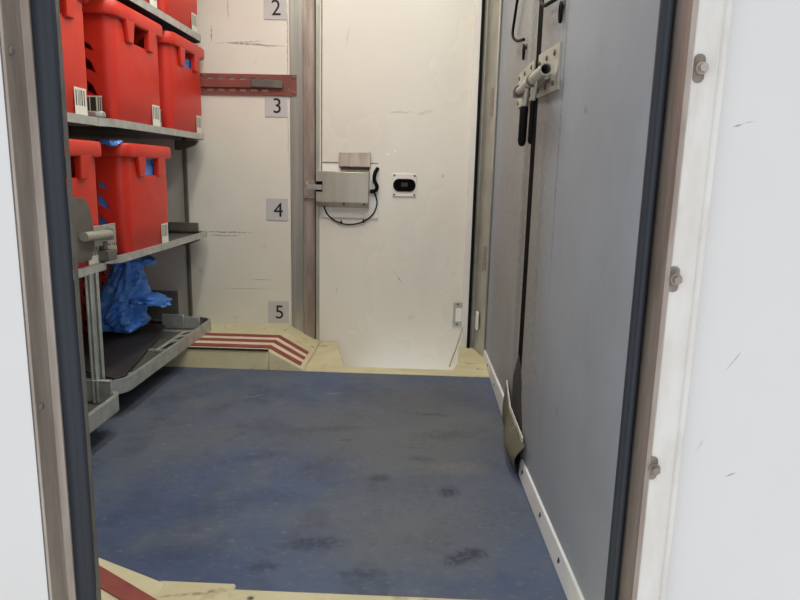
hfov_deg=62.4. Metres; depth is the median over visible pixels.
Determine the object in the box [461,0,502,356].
door frame
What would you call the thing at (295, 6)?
post
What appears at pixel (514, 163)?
door
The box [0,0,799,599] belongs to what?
wall
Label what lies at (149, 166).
plastic bag
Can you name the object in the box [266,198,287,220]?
number plate
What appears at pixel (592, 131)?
door
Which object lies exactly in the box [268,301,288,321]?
number plate
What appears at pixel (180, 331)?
tray
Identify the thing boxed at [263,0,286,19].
number plate
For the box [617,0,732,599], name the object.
door frame
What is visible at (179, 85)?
crate
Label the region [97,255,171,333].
plastic bag
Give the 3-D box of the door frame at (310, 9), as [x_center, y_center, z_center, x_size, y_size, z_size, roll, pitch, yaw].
[-0.390,-0.774,2.909,0.070,2.020,0.054,2,11,2]
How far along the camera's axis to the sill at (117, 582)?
1.25 m
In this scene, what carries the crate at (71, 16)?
on the shelving rack at (103, 402)
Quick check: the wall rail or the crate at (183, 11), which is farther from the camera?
the wall rail
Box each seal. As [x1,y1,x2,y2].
[30,0,100,599]
[604,0,675,599]
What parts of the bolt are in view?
grip stem, plate, grip stem, plate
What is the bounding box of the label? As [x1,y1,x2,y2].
[144,0,156,7]
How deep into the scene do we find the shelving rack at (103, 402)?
1.92 m
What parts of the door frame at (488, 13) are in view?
keeper plate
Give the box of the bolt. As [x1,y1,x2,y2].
[511,42,562,145]
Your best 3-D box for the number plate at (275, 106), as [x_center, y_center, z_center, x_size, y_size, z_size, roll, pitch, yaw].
[-0.543,-0.853,2.894,0.098,0.100,0.005,2,11,2]
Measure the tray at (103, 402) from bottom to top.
0.092 m
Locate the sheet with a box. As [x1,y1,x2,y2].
[83,324,164,379]
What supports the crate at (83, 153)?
on the shelving rack at (103, 402)
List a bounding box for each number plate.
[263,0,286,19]
[265,95,286,116]
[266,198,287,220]
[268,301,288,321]
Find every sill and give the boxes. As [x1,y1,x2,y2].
[96,557,467,599]
[164,323,488,376]
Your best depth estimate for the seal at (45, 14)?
0.88 m
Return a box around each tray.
[83,314,210,393]
[86,378,118,432]
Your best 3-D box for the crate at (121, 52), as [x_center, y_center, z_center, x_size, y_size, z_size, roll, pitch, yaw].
[-1.161,-0.776,2.224,0.610,0.365,0.418,2,11,2]
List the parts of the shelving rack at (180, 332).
shelf, shelf, plate, shelf, leg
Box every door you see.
[304,0,474,369]
[483,0,543,414]
[518,0,659,599]
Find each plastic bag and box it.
[96,139,153,224]
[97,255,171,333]
[185,58,190,68]
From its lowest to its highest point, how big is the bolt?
0.232 m
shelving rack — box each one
[63,0,210,393]
[67,111,118,432]
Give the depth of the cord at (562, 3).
1.43 m
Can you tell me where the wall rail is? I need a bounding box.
[200,73,296,95]
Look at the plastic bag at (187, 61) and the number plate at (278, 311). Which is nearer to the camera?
the plastic bag at (187, 61)
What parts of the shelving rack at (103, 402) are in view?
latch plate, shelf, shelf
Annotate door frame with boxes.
[0,0,76,599]
[302,0,319,339]
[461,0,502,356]
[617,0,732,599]
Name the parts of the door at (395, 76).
backing plate, rod, handle plate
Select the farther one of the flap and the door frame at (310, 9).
the door frame at (310, 9)
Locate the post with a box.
[289,0,303,331]
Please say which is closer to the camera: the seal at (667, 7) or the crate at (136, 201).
the seal at (667, 7)
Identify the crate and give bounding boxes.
[59,0,88,115]
[64,139,100,267]
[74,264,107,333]
[82,0,162,126]
[93,30,203,133]
[94,143,170,254]
[157,0,196,31]
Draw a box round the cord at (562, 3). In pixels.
[539,0,565,23]
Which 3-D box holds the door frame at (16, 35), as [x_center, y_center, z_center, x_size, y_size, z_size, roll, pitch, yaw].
[-0.478,-0.174,0.829,0.046,2.400,0.083,2,11,2]
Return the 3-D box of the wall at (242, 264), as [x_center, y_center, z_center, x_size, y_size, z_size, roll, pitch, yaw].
[-1.098,-0.759,2.954,1.229,2.100,0.040,2,11,2]
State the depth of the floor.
1.69 m
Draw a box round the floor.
[90,366,566,599]
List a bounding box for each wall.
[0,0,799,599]
[69,0,291,325]
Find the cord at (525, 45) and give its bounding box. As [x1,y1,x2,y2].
[511,0,527,59]
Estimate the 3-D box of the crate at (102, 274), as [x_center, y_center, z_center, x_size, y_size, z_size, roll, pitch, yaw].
[-1.497,-0.036,2.691,0.418,0.365,0.610,2,11,2]
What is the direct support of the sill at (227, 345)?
attached to the wall at (242, 264)
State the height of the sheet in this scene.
0.007 m
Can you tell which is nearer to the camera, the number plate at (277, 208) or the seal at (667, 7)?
the seal at (667, 7)
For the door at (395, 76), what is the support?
attached to the door frame at (488, 13)
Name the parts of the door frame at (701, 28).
jamb plate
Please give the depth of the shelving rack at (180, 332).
2.64 m
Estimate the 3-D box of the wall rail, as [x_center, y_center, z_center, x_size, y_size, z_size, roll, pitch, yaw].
[-0.679,-0.938,2.867,0.460,0.087,0.032,2,11,2]
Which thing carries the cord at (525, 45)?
attached to the door at (514, 163)
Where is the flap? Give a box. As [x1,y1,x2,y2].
[502,355,524,470]

